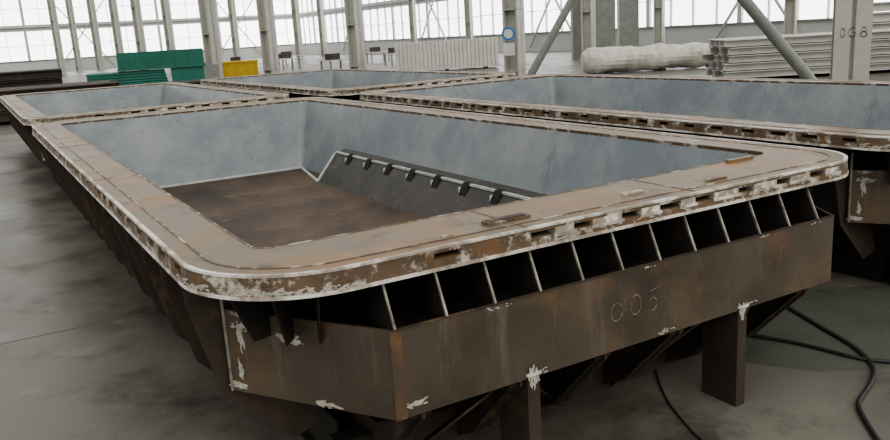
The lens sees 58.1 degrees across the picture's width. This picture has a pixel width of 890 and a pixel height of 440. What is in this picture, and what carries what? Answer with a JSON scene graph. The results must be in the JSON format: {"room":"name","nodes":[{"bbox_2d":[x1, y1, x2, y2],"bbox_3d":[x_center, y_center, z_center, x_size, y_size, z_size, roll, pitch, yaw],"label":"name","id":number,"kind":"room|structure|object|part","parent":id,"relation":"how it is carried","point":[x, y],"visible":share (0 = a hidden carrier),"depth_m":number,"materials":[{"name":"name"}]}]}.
{"room":"factory workshop","nodes":[
{"label":"factory workshop","id":0,"kind":"room"},
{"bbox_2d":[0,0,295,71],"bbox_3d":[-48.653,-21.956,87.806,68.000,12.000,0.660,-11,15,-29],"label":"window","id":1,"kind":"structure","parent":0,"point":[26,39],"depth_m":93.97,"materials":[{"name":"white glass"}]},
{"bbox_2d":[0,51,889,439],"bbox_3d":[-18.867,-6.773,42.494,70.000,0.200,116.000,-11,15,-29],"label":"floor","id":2,"kind":"structure","parent":0,"point":[133,377],"depth_m":4.88,"materials":[{"name":"concrete"}]},
{"bbox_2d":[0,68,62,87],"bbox_3d":[-17.584,-4.998,31.173,5.298,1.390,2.880,-9,14,-24],"label":"stack","id":3,"kind":"object","parent":2,"relation":"on","point":[41,76],"visible":0.41,"depth_m":30.57,"materials":[{"name":"brown metal"}]},
{"bbox_2d":[46,0,68,74],"bbox_3d":[-36.282,-19.448,74.034,0.700,12.000,0.700,5,15,30],"label":"steel column","id":4,"kind":"structure","parent":2,"relation":"on","point":[51,5],"depth_m":74.48,"materials":[{"name":"grey metal"}]},
{"bbox_2d":[0,80,118,124],"bbox_3d":[-13.492,-3.595,25.037,6.289,1.000,2.940,-9,14,-24],"label":"stack","id":5,"kind":"object","parent":2,"relation":"on","point":[105,83],"visible":0.14,"depth_m":24.50,"materials":[{"name":"metal"}]},
{"bbox_2d":[65,0,82,71],"bbox_3d":[-39.311,-21.659,84.176,0.700,12.000,0.700,5,15,30],"label":"steel column","id":6,"kind":"structure","parent":2,"relation":"on","point":[69,5],"depth_m":84.60,"materials":[{"name":"grey metal"}]},
{"bbox_2d":[86,0,104,69],"bbox_3d":[-38.329,-22.412,87.122,0.840,12.000,0.840,5,15,30],"label":"steel column","id":7,"kind":"structure","parent":2,"relation":"on","point":[92,15],"depth_m":87.52,"materials":[{"name":"grey metal"}]},
{"bbox_2d":[108,0,123,71],"bbox_3d":[-28.620,-18.721,69.011,0.700,12.000,0.700,5,15,30],"label":"steel column","id":8,"kind":"structure","parent":2,"relation":"on","point":[113,9],"depth_m":69.37,"materials":[{"name":"grey metal"}]},
{"bbox_2d":[130,0,146,51],"bbox_3d":[-22.932,-16.715,59.063,0.700,12.000,0.700,5,15,30],"label":"steel column","id":9,"kind":"structure","parent":2,"relation":"on","point":[135,5],"depth_m":59.51,"materials":[{"name":"beige metal"}]},
{"bbox_2d":[0,82,288,167],"bbox_3d":[-6.000,-1.761,15.028,3.724,1.153,8.648,-11,15,-29],"label":"mold","id":10,"kind":"object","parent":2,"relation":"on","point":[23,111],"depth_m":16.83,"materials":[{"name":"grey metal"}]},
{"bbox_2d":[17,84,257,114],"bbox_3d":[-5.992,-1.861,14.977,3.180,0.890,7.594,-11,15,-29],"label":"tub","id":11,"kind":"object","parent":10,"relation":"in","point":[148,95],"depth_m":17.77,"materials":[{"name":"metal"}]},
{"bbox_3d":[-6.033,-2.307,14.899,3.700,0.022,8.514,-11,15,-29],"label":"rim plate","id":12,"kind":"part","parent":10,"relation":"part of","materials":[{"name":"metal"}]},
{"bbox_2d":[86,48,205,85],"bbox_3d":[-12.601,-6.201,34.009,4.700,1.850,2.000,-8,14,-18],"label":"panels","id":13,"kind":"object","parent":2,"relation":"on","point":[185,64],"visible":0.67,"depth_m":33.22,"materials":[{"name":"teal paint"}]},
{"bbox_2d":[160,0,174,49],"bbox_3d":[-27.553,-21.121,78.915,0.840,12.000,0.840,5,15,30],"label":"steel column","id":14,"kind":"structure","parent":2,"relation":"on","point":[165,7],"depth_m":79.24,"materials":[{"name":"beige metal"}]},
{"bbox_2d":[156,76,235,84],"bbox_3d":[-8.776,-4.775,29.438,3.741,0.730,2.160,-9,14,-24],"label":"stack","id":15,"kind":"object","parent":2,"relation":"on","point":[196,81],"visible":0.04,"depth_m":28.95,"materials":[{"name":"metal"}]},
{"bbox_2d":[197,0,223,77],"bbox_3d":[-12.436,-13.075,40.967,0.840,12.000,0.840,5,15,30],"label":"steel column","id":16,"kind":"structure","parent":2,"relation":"on","point":[207,10],"depth_m":41.64,"materials":[{"name":"grey metal"}]},
{"bbox_2d":[203,56,219,78],"bbox_3d":[-12.090,-7.456,40.176,1.300,1.397,1.000,-11,15,-29],"label":"machine","id":17,"kind":"object","parent":2,"relation":"on","point":[211,70],"visible":0.32,"depth_m":39.90,"materials":[{"name":"metal"}]},
{"bbox_2d":[227,0,241,59],"bbox_3d":[-23.633,-23.679,88.770,0.840,12.000,0.840,5,15,30],"label":"steel column","id":18,"kind":"structure","parent":2,"relation":"on","point":[230,3],"depth_m":89.23,"materials":[{"name":"beige metal"}]},
{"bbox_2d":[230,57,240,60],"bbox_3d":[-13.389,-10.074,52.267,1.600,1.100,1.000,-5,13,-7],"label":"work table","id":19,"kind":"object","parent":2,"relation":"on","point":[231,58],"visible":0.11,"depth_m":51.85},
{"bbox_2d":[222,59,258,76],"bbox_3d":[-11.511,-8.464,45.182,2.000,1.000,1.310,-6,14,-12],"label":"crate","id":20,"kind":"object","parent":2,"relation":"on","point":[242,67],"visible":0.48,"depth_m":44.59,"materials":[{"name":"paint"}]},
{"bbox_2d":[256,0,279,73],"bbox_3d":[-9.440,-13.241,40.910,0.840,12.000,0.840,5,15,30],"label":"steel column","id":21,"kind":"structure","parent":2,"relation":"on","point":[265,11],"depth_m":41.68,"materials":[{"name":"grey metal"}]},
{"bbox_2d":[278,51,299,65],"bbox_3d":[-12.489,-12.919,64.104,1.000,1.100,1.600,6,16,36],"label":"work table","id":22,"kind":"object","parent":2,"relation":"on","point":[286,51],"visible":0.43,"depth_m":63.78,"materials":[{"name":"brown metal"}]},
{"bbox_2d":[278,53,300,69],"bbox_3d":[-10.978,-11.075,55.899,1.000,1.100,1.600,9,18,41],"label":"work table","id":23,"kind":"object","parent":2,"relation":"on","point":[282,56],"visible":0.79,"depth_m":55.52,"materials":[{"name":"metal"}]},
{"bbox_2d":[290,0,303,58],"bbox_3d":[-15.716,-22.954,83.687,0.840,12.000,0.840,5,15,30],"label":"steel column","id":24,"kind":"structure","parent":2,"relation":"on","point":[295,10],"depth_m":84.27,"materials":[{"name":"beige metal"}]},
{"bbox_2d":[316,0,326,56],"bbox_3d":[-13.634,-23.829,86.872,0.700,12.000,0.700,5,15,30],"label":"steel column","id":25,"kind":"structure","parent":2,"relation":"on","point":[319,3],"depth_m":87.48,"materials":[{"name":"beige metal"}]},
{"bbox_2d":[319,53,348,69],"bbox_3d":[-6.139,-8.806,45.051,1.000,1.100,1.600,9,18,41],"label":"work table","id":26,"kind":"object","parent":2,"relation":"on","point":[331,57],"visible":0.64,"depth_m":44.62,"materials":[{"name":"metal"}]},
{"bbox_2d":[344,0,365,68],"bbox_3d":[-4.690,-13.043,38.868,0.840,12.000,0.840,5,15,30],"label":"steel column","id":27,"kind":"structure","parent":2,"relation":"on","point":[353,10],"depth_m":39.67,"materials":[{"name":"grey metal"}]},
{"bbox_2d":[200,69,515,101],"bbox_3d":[-2.318,-2.473,17.115,3.724,1.153,8.648,-11,15,-29],"label":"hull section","id":28,"kind":"object","parent":2,"relation":"on","point":[347,84],"depth_m":17.43,"materials":[{"name":"grey metal"}]},
{"bbox_3d":[-2.351,-3.019,16.986,3.700,0.022,8.514,-11,15,-29],"label":"rim plate","id":29,"kind":"part","parent":28,"relation":"part of","materials":[{"name":"metal"}]},
{"bbox_2d":[365,47,389,62],"bbox_3d":[-4.973,-12.236,59.303,1.600,1.100,1.000,-11,15,-29],"label":"work table","id":30,"kind":"object","parent":2,"relation":"on","point":[372,49],"visible":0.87,"depth_m":58.93,"materials":[{"name":"grey metal"}]},
{"bbox_2d":[384,47,394,64],"bbox_3d":[-3.115,-10.726,52.428,1.600,1.100,1.000,-13,16,-35],"label":"work table","id":31,"kind":"object","parent":2,"relation":"on","point":[391,51],"visible":0.49,"depth_m":51.93,"materials":[{"name":"grey metal"}]},
{"bbox_2d":[408,0,417,46],"bbox_3d":[-3.168,-21.388,73.867,0.700,12.000,0.700,5,15,30],"label":"steel column","id":32,"kind":"structure","parent":2,"relation":"on","point":[411,3],"depth_m":74.48,"materials":[{"name":"beige metal"}]},
{"bbox_2d":[32,97,848,439],"bbox_3d":[-1.319,-0.223,7.294,3.724,1.166,8.648,-11,15,-29],"label":"mold","id":33,"kind":"object","parent":2,"relation":"on","point":[340,269],"depth_m":3.89,"materials":[{"name":"brown metal"}]},
{"bbox_2d":[63,101,755,311],"bbox_3d":[-1.310,-0.317,7.245,3.180,0.890,7.594,-11,15,-29],"label":"tub","id":34,"kind":"object","parent":33,"relation":"in","point":[273,174],"depth_m":8.11,"materials":[{"name":"metal"}]},
{"bbox_3d":[-1.352,-0.763,7.166,3.700,0.022,8.514,-11,15,-29],"label":"rim plate","id":35,"kind":"part","parent":33,"relation":"part of","materials":[{"name":"metal"}]},
{"bbox_3d":[-1.302,-0.440,7.261,3.406,0.001,8.600,-11,15,-29],"label":"shelf plate","id":36,"kind":"part","parent":33,"relation":"part of","materials":[{"name":"brown metal"}]},
{"bbox_2d":[394,37,498,70],"bbox_3d":[0.060,-8.432,41.046,5.220,1.490,1.600,-4,13,-1],"label":"cladding","id":37,"kind":"object","parent":2,"relation":"on","point":[476,52],"visible":1,"depth_m":40.28,"materials":[{"name":"metal"}]},
{"bbox_2d":[464,0,473,38],"bbox_3d":[1.733,-19.323,63.870,0.700,12.000,0.700,5,15,30],"label":"steel column","id":38,"kind":"structure","parent":2,"relation":"on","point":[468,10],"depth_m":64.53,"materials":[{"name":"beige metal"}]},
{"bbox_2d":[502,0,525,75],"bbox_3d":[2.061,-10.377,25.853,0.770,12.000,0.770,5,15,30],"label":"steel column","id":39,"kind":"structure","parent":2,"relation":"on","point":[512,10],"depth_m":26.73,"materials":[{"name":"grey metal"}]},
{"bbox_2d":[502,27,514,55],"bbox_3d":[2.083,-5.861,26.290,0.440,0.920,0.030,-3,13,1],"label":"safety sign","id":40,"kind":"object","parent":39,"relation":"attached to","point":[508,33],"visible":1,"depth_m":26.30,"materials":[{"name":"white plastic"}]},
{"bbox_2d":[527,0,575,74],"bbox_3d":[3.288,-5.973,19.914,4.050,6.081,0.675,-4,13,-2],"label":"diagonal brace","id":41,"kind":"object","parent":2,"relation":"on","point":[569,4],"visible":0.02,"depth_m":20.06,"materials":[{"name":"grey metal"}]},
{"bbox_2d":[579,0,595,59],"bbox_3d":[7.565,-14.684,42.722,0.840,12.000,0.840,5,15,30],"label":"steel column","id":42,"kind":"structure","parent":2,"relation":"on","point":[588,25],"depth_m":43.59,"materials":[{"name":"beige metal"}]},
{"bbox_2d":[570,0,638,58],"bbox_3d":[9.010,-11.567,45.284,3.800,4.600,0.201,-2,13,4],"label":"gate panel","id":43,"kind":"object","parent":2,"relation":"on","point":[627,10],"visible":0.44,"depth_m":45.34,"materials":[{"name":"grey metal"}]},
{"bbox_2d":[360,74,889,282],"bbox_3d":[2.363,-0.929,9.382,3.724,1.153,8.648,-11,15,-29],"label":"mold","id":44,"kind":"object","parent":2,"relation":"on","point":[851,118],"depth_m":8.67,"materials":[{"name":"grey metal"}]},
{"bbox_3d":[2.330,-1.476,9.253,3.700,0.022,8.514,-11,15,-29],"label":"rim plate","id":45,"kind":"part","parent":44,"relation":"part of","materials":[{"name":"metal"}]},
{"bbox_2d":[581,42,709,73],"bbox_3d":[8.295,-6.309,30.943,6.000,1.038,1.252,-3,13,0],"label":"roll","id":46,"kind":"object","parent":2,"relation":"on","point":[659,56],"visible":0.81,"depth_m":30.48,"materials":[{"name":"fabric"}]},
{"bbox_2d":[653,0,664,43],"bbox_3d":[11.673,-15.148,43.646,0.700,12.000,0.700,5,15,30],"label":"steel column","id":47,"kind":"structure","parent":2,"relation":"on","point":[658,5],"depth_m":44.54,"materials":[{"name":"beige metal"}]},
{"bbox_2d":[655,369,702,439],"bbox_3d":[1.243,0.976,4.069,0.157,0.010,1.304,-5,13,-7],"label":"cable","id":48,"kind":"object","parent":2,"relation":"on","point":[667,400],"visible":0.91,"depth_m":4.10,"materials":[{"name":"rubber"}]},
{"bbox_2d":[736,0,817,79],"bbox_3d":[5.698,-5.319,16.530,5.424,6.130,0.677,-4,13,-2],"label":"diagonal brace","id":49,"kind":"object","parent":2,"relation":"on","point":[749,6],"visible":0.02,"depth_m":16.91,"materials":[{"name":"grey metal"}]},
{"bbox_2d":[783,0,797,34],"bbox_3d":[15.975,-13.761,36.673,0.700,12.000,0.700,5,15,30],"label":"steel column","id":50,"kind":"structure","parent":2,"relation":"on","point":[790,6],"depth_m":37.61,"materials":[{"name":"beige metal"}]},
{"bbox_2d":[700,28,889,77],"bbox_3d":[11.811,-5.098,24.520,7.298,1.220,2.400,-3,13,1],"label":"metal pipes","id":51,"kind":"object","parent":2,"relation":"on","point":[754,56],"depth_m":23.67,"materials":[{"name":"metal"}]},
{"bbox_2d":[745,284,889,371],"bbox_3d":[2.776,0.644,5.117,2.289,0.002,1.378,-4,13,-2],"label":"floor marking","id":52,"kind":"object","parent":2,"relation":"on","point":[860,315],"depth_m":5.00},
{"bbox_2d":[749,334,889,363],"bbox_3d":[2.247,0.760,4.705,1.437,0.021,0.167,4,15,30],"label":"cable","id":53,"kind":"object","parent":2,"relation":"on","point":[754,335],"visible":0.88,"depth_m":4.72,"materials":[{"name":"rubber"}]},
{"bbox_2d":[786,306,880,439],"bbox_3d":[2.236,0.779,4.627,0.365,0.025,2.685,-2,13,7],"label":"cable","id":54,"kind":"object","parent":2,"relation":"on","point":[868,386],"visible":0.88,"depth_m":4.39,"materials":[{"name":"rubber"}]},
{"bbox_2d":[829,0,873,80],"bbox_3d":[5.443,-6.896,10.237,0.644,12.000,0.644,2,14,21],"label":"steel column","id":55,"kind":"structure","parent":2,"relation":"on","point":[850,57],"depth_m":11.07,"materials":[{"name":"grey metal"}]},
{"bbox_2d":[841,27,866,37],"bbox_3d":[5.627,-2.581,11.029,0.327,0.143,0.012,2,14,21],"label":"stencil mark","id":56,"kind":"object","parent":55,"relation":"attached to","point":[852,27],"visible":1,"depth_m":11.02,"materials":[{"name":"paint"}]},
{"bbox_2d":[872,2,889,28],"bbox_3d":[17.738,-6.546,27.346,8.296,2.050,1.920,-3,13,2],"label":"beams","id":57,"kind":"structure","parent":2,"relation":"on","point":[881,20],"depth_m":26.61,"materials":[{"name":"metal"}]},
{"bbox_2d":[299,0,889,54],"bbox_3d":[9.574,-18.003,56.286,0.660,12.000,114.000,-11,15,-29],"label":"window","id":58,"kind":"structure","parent":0,"point":[385,22],"depth_m":62.61,"materials":[{"name":"white glass"}]}
]}

